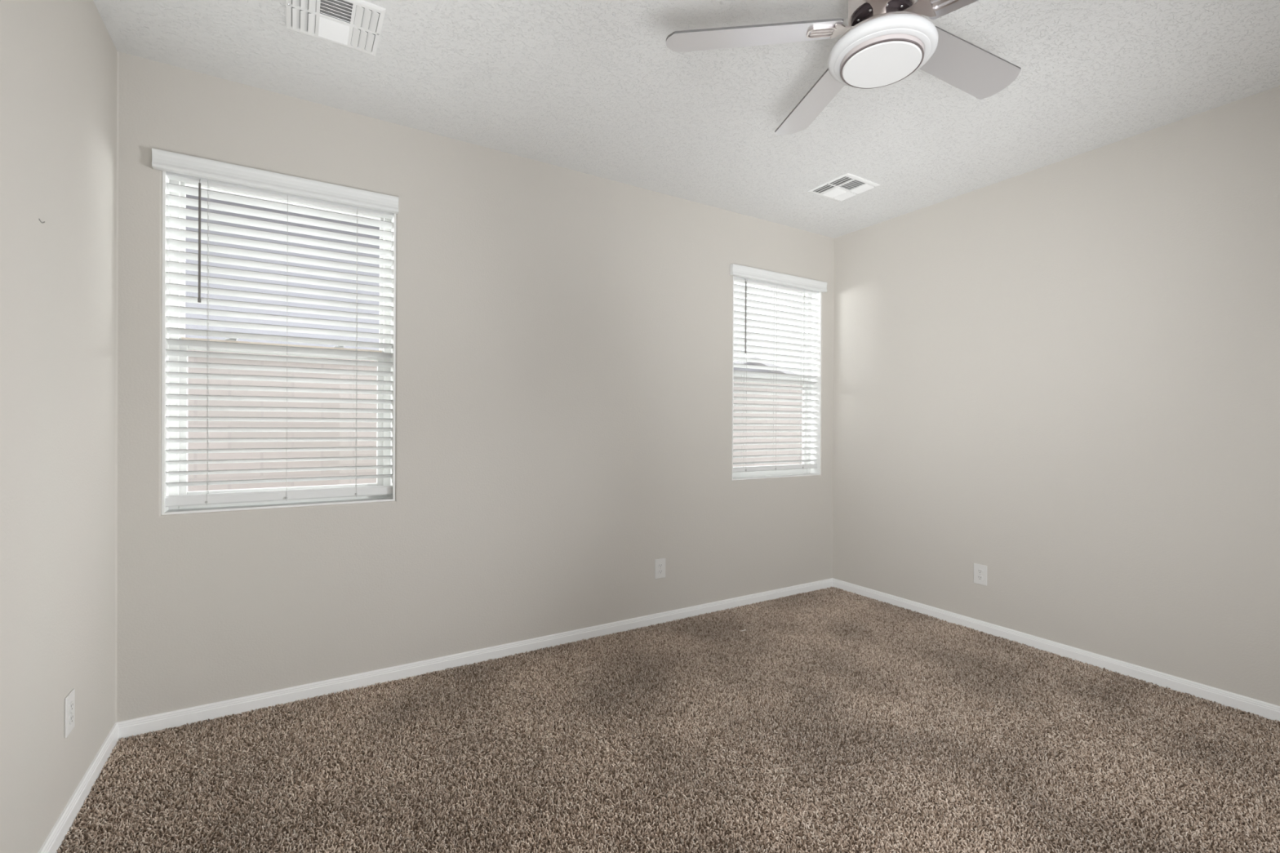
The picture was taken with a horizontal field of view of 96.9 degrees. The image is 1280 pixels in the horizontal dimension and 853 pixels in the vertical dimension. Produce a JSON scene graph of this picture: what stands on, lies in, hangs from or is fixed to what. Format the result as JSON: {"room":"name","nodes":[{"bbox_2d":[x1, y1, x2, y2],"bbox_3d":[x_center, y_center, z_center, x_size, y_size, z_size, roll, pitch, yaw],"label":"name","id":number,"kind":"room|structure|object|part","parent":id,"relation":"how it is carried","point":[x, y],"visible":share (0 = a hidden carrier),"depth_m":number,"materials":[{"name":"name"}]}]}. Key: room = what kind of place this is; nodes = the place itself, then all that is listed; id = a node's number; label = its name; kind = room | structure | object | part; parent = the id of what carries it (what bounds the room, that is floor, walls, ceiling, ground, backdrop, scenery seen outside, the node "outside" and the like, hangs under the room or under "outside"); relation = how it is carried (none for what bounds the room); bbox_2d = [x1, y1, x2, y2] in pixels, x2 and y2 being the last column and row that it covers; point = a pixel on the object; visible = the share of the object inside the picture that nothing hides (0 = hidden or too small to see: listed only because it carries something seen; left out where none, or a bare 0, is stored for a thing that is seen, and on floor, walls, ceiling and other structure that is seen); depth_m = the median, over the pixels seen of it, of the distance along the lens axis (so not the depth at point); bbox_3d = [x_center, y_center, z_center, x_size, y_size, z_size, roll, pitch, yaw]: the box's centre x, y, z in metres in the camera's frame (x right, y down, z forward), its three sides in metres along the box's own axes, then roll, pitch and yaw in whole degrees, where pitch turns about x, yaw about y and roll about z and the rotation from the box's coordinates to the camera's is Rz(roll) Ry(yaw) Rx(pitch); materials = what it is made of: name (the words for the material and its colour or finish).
{"room":"empty bedroom","nodes":[
{"label":"empty bedroom","id":0,"kind":"room"},
{"bbox_2d":[0,0,119,852],"bbox_3d":[-1.079,-0.113,0.470,0.156,2.752,4.120,0,0,-31],"label":"wall","id":1,"kind":"structure","parent":0,"point":[60,59],"depth_m":1.68,"materials":[{"name":"grey paint"}]},
{"bbox_2d":[64,688,75,737],"bbox_3d":[-1.804,0.907,1.796,0.008,0.124,0.080,0,0,-31],"label":"wall outlet","id":2,"kind":"object","parent":1,"relation":"attached to","point":[69,701],"visible":1,"depth_m":1.79,"materials":[{"name":"white plastic"}]},
{"bbox_2d":[69,701,73,711],"bbox_3d":[-1.802,0.887,1.797,0.003,0.028,0.034,0,0,-31],"label":"receptacle","id":3,"kind":"object","parent":2,"relation":"attached to","point":[71,703],"depth_m":1.79,"materials":[{"name":"grey plastic"}]},
{"bbox_2d":[69,713,73,724],"bbox_3d":[-1.802,0.926,1.797,0.003,0.028,0.034,0,0,-31],"label":"receptacle","id":4,"kind":"object","parent":2,"relation":"attached to","point":[71,715],"depth_m":1.79,"materials":[{"name":"grey plastic"}]},
{"bbox_2d":[37,722,119,852],"bbox_3d":[-1.058,1.228,0.579,0.014,0.070,3.970,0,0,-31],"label":"baseboard","id":5,"kind":"structure","parent":1,"relation":"attached to","point":[54,840],"depth_m":1.85,"materials":[{"name":"white wood"}]},
{"bbox_2d":[117,51,834,721],"bbox_3d":[-0.322,-0.116,3.436,4.542,2.752,0.150,0,0,-31],"label":"wall","id":6,"kind":"structure","parent":0,"point":[563,388],"depth_m":3.01,"materials":[{"name":"grey paint"}]},
{"bbox_2d":[161,170,395,515],"bbox_3d":[-1.630,-0.381,2.637,0.895,1.495,0.146,0,0,-31],"label":"window","id":7,"kind":"structure","parent":6,"relation":"in","point":[166,491],"depth_m":2.53,"materials":[{"name":"white"}]},
{"bbox_2d":[151,147,398,506],"bbox_3d":[-1.611,-0.393,2.585,0.929,1.466,0.115,0,0,-31],"label":"window blind","id":8,"kind":"object","parent":7,"relation":"attached to","point":[200,171],"visible":1,"depth_m":2.58,"materials":[{"name":"white plastic"}]},
{"bbox_3d":[-1.873,-0.359,2.459,0.002,1.396,0.057,0,0,-31],"label":"ladder cord","id":9,"kind":"part","parent":8,"relation":"part of","materials":[{"name":"white fabric"}]},
{"bbox_3d":[-1.621,0.315,2.618,0.881,0.045,0.054,0,0,-31],"label":"rail","id":10,"kind":"part","parent":8,"relation":"part of","materials":[{"name":"white plastic"}]},
{"bbox_3d":[-1.625,-0.358,2.611,0.002,1.396,0.057,0,0,-31],"label":"ladder cord","id":11,"kind":"part","parent":8,"relation":"part of","materials":[{"name":"white fabric"}]},
{"bbox_3d":[-1.380,-0.357,2.760,0.002,1.396,0.057,0,0,-31],"label":"ladder cord","id":12,"kind":"part","parent":8,"relation":"part of","materials":[{"name":"white fabric"}]},
{"bbox_3d":[-1.653,-0.027,2.673,0.823,0.715,0.020,0,0,-31],"label":"sash","id":13,"kind":"part","parent":7,"relation":"part of","materials":[{"name":"white plastic"}]},
{"bbox_3d":[-1.645,-0.372,2.662,0.795,0.026,0.005,0,0,-31],"label":"meeting rail","id":14,"kind":"part","parent":7,"relation":"part of","materials":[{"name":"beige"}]},
{"bbox_3d":[-1.660,-0.715,2.688,0.823,0.756,0.016,0,0,-31],"label":"sash","id":15,"kind":"part","parent":7,"relation":"part of","materials":[{"name":"white plastic"}]},
{"bbox_2d":[116,577,832,739],"bbox_3d":[-0.285,1.226,3.369,4.242,0.070,0.014,0,0,-31],"label":"baseboard","id":16,"kind":"structure","parent":6,"relation":"attached to","point":[155,722],"depth_m":2.86,"materials":[{"name":"white wood"}]},
{"bbox_2d":[654,558,665,578],"bbox_3d":[0.130,0.908,3.624,0.080,0.124,0.008,0,0,-31],"label":"wall outlet","id":17,"kind":"object","parent":6,"relation":"attached to","point":[660,564],"visible":1,"depth_m":3.62,"materials":[{"name":"white plastic"}]},
{"bbox_2d":[731,275,821,480],"bbox_3d":[0.987,-0.372,4.236,0.895,1.495,0.146,0,0,-31],"label":"window","id":18,"kind":"structure","parent":6,"relation":"in","point":[803,472],"depth_m":4.42,"materials":[{"name":"white"}]},
{"bbox_3d":[0.957,-0.706,4.287,0.823,0.756,0.016,0,0,-31],"label":"sash","id":19,"kind":"part","parent":18,"relation":"part of","materials":[{"name":"white plastic"}]},
{"bbox_3d":[0.964,-0.018,4.272,0.823,0.715,0.020,0,0,-31],"label":"sash","id":20,"kind":"part","parent":18,"relation":"part of","materials":[{"name":"white plastic"}]},
{"bbox_3d":[0.972,-0.363,4.261,0.795,0.026,0.005,0,0,-31],"label":"meeting rail","id":21,"kind":"part","parent":18,"relation":"part of","materials":[{"name":"white plastic"}]},
{"bbox_2d":[729,263,826,472],"bbox_3d":[1.010,-0.396,4.187,0.948,1.443,0.115,0,0,-31],"label":"window blind","id":22,"kind":"object","parent":18,"relation":"attached to","point":[746,274],"visible":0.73,"depth_m":4.20,"materials":[{"name":"white plastic"}]},
{"bbox_3d":[0.744,-0.361,4.059,0.002,1.373,0.057,0,0,-31],"label":"ladder cord","id":23,"kind":"part","parent":22,"relation":"part of","materials":[{"name":"white fabric"}]},
{"bbox_3d":[0.992,-0.361,4.210,0.002,1.373,0.057,0,0,-31],"label":"ladder cord","id":24,"kind":"part","parent":22,"relation":"part of","materials":[{"name":"white fabric"}]},
{"bbox_3d":[0.996,0.307,4.217,0.881,0.033,0.054,0,0,-31],"label":"rail","id":25,"kind":"part","parent":22,"relation":"part of","materials":[{"name":"white plastic"}]},
{"bbox_3d":[1.237,-0.360,4.360,0.002,1.373,0.057,0,0,-31],"label":"ladder cord","id":26,"kind":"part","parent":22,"relation":"part of","materials":[{"name":"white fabric"}]},
{"bbox_2d":[93,0,1279,238],"bbox_3d":[0.760,-1.542,1.674,4.542,0.120,4.270,0,0,-31],"label":"ceiling","id":27,"kind":"structure","parent":0,"point":[594,87],"depth_m":2.45,"materials":[{"name":"white paint"}]},
{"bbox_2d":[286,0,386,56],"bbox_3d":[-1.115,-1.486,2.073,0.303,0.013,0.303,0,0,-31],"label":"ceiling vent","id":28,"kind":"object","parent":27,"relation":"in","point":[358,24],"visible":1,"depth_m":2.08,"materials":[{"name":"white metal"}]},
{"bbox_2d":[666,0,1021,134],"bbox_3d":[0.738,-1.260,1.652,1.162,0.445,1.194,0,0,-31],"label":"ceiling fan","id":29,"kind":"object","parent":27,"relation":"hanging from","point":[883,42],"visible":1,"depth_m":1.66,"materials":[{"name":"silver metal"}]},
{"bbox_3d":[0.331,-1.162,1.688,0.509,0.038,0.136,0,0,8],"label":"blade","id":30,"kind":"part","parent":29,"relation":"part of","materials":[{"name":"silver metal"}]},
{"bbox_3d":[0.631,-1.162,2.002,0.136,0.038,0.509,0,0,-10],"label":"blade","id":31,"kind":"part","parent":29,"relation":"part of","materials":[{"name":"white wood"}]},
{"bbox_3d":[0.965,-1.159,1.383,0.509,0.038,0.136,0,0,44],"label":"blade","id":32,"kind":"part","parent":29,"relation":"part of","materials":[{"name":"white wood"}]},
{"bbox_3d":[1.022,-1.159,1.813,0.509,0.038,0.136,0,0,-28],"label":"blade","id":33,"kind":"part","parent":29,"relation":"part of","materials":[{"name":"white wood"}]},
{"bbox_2d":[807,173,879,201],"bbox_3d":[1.265,-1.478,3.527,0.303,0.013,0.303,0,0,-31],"label":"ceiling vent","id":34,"kind":"object","parent":27,"relation":"in","point":[846,186],"visible":1,"depth_m":3.51,"materials":[{"name":"white metal"}]},
{"bbox_2d":[832,85,1279,706],"bbox_3d":[2.666,-0.099,2.759,0.150,2.752,4.120,0,0,-31],"label":"wall","id":35,"kind":"structure","parent":0,"point":[1061,379],"depth_m":3.04,"materials":[{"name":"grey paint"}]},
{"bbox_2d":[973,563,986,586],"bbox_3d":[2.108,0.917,3.514,0.008,0.124,0.080,0,0,-31],"label":"wall outlet","id":36,"kind":"object","parent":35,"relation":"attached to","point":[980,571],"visible":1,"depth_m":3.51,"materials":[{"name":"white plastic"}]},
{"bbox_2d":[977,568,982,573],"bbox_3d":[2.106,0.898,3.512,0.003,0.028,0.034,0,0,-31],"label":"receptacle","id":37,"kind":"object","parent":36,"relation":"attached to","point":[979,571],"depth_m":3.51,"materials":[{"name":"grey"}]},
{"bbox_2d":[977,575,982,580],"bbox_3d":[2.106,0.937,3.513,0.003,0.028,0.034,0,0,-31],"label":"receptacle","id":38,"kind":"object","parent":36,"relation":"attached to","point":[979,577],"depth_m":3.51,"materials":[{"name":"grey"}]},
{"bbox_2d":[832,577,1279,721],"bbox_3d":[2.550,1.241,2.784,0.014,0.070,3.970,0,0,-31],"label":"baseboard","id":39,"kind":"structure","parent":35,"relation":"attached to","point":[1268,711],"depth_m":3.03,"materials":[{"name":"white wood"}]},
{"bbox_3d":[0.746,1.330,1.681,4.542,0.120,4.270,0,0,-31],"label":"floor","id":40,"kind":"structure","parent":0,"visible":0},
{"bbox_2d":[56,586,1279,852],"bbox_3d":[0.749,1.269,1.676,4.218,0.001,3.958,0,0,-31],"label":"carpet","id":41,"kind":"structure","parent":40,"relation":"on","point":[838,721],"depth_m":2.16,"materials":[{"name":"brown carpet"}]},
{"label":"outside","id":42,"kind":"structure","parent":0,"visible":0},
{"bbox_3d":[-5.353,1.368,26.768,70.000,0.100,44.800,0,0,-31],"label":"ground","id":43,"kind":"structure","parent":42,"visible":0},
{"bbox_2d":[185,184,379,350],"bbox_3d":[-6.380,-1.103,10.053,7.100,4.910,8.930,0,0,-31],"label":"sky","id":44,"kind":"structure","parent":43,"relation":"on","point":[190,261],"depth_m":6.67,"materials":[{"name":"grey paint"}]},
{"bbox_2d":[187,349,802,491],"bbox_3d":[1.425,0.423,7.055,27.040,1.950,0.240,0,0,-31],"label":"fence","id":45,"kind":"object","parent":43,"relation":"on","point":[191,456],"visible":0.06,"depth_m":4.43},
{"bbox_2d":[733,356,801,378],"bbox_3d":[1.915,-0.700,26.393,9.300,4.110,9.900,0,0,-31],"label":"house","id":46,"kind":"structure","parent":43,"relation":"on","point":[735,362],"depth_m":22.63,"materials":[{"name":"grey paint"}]}
]}

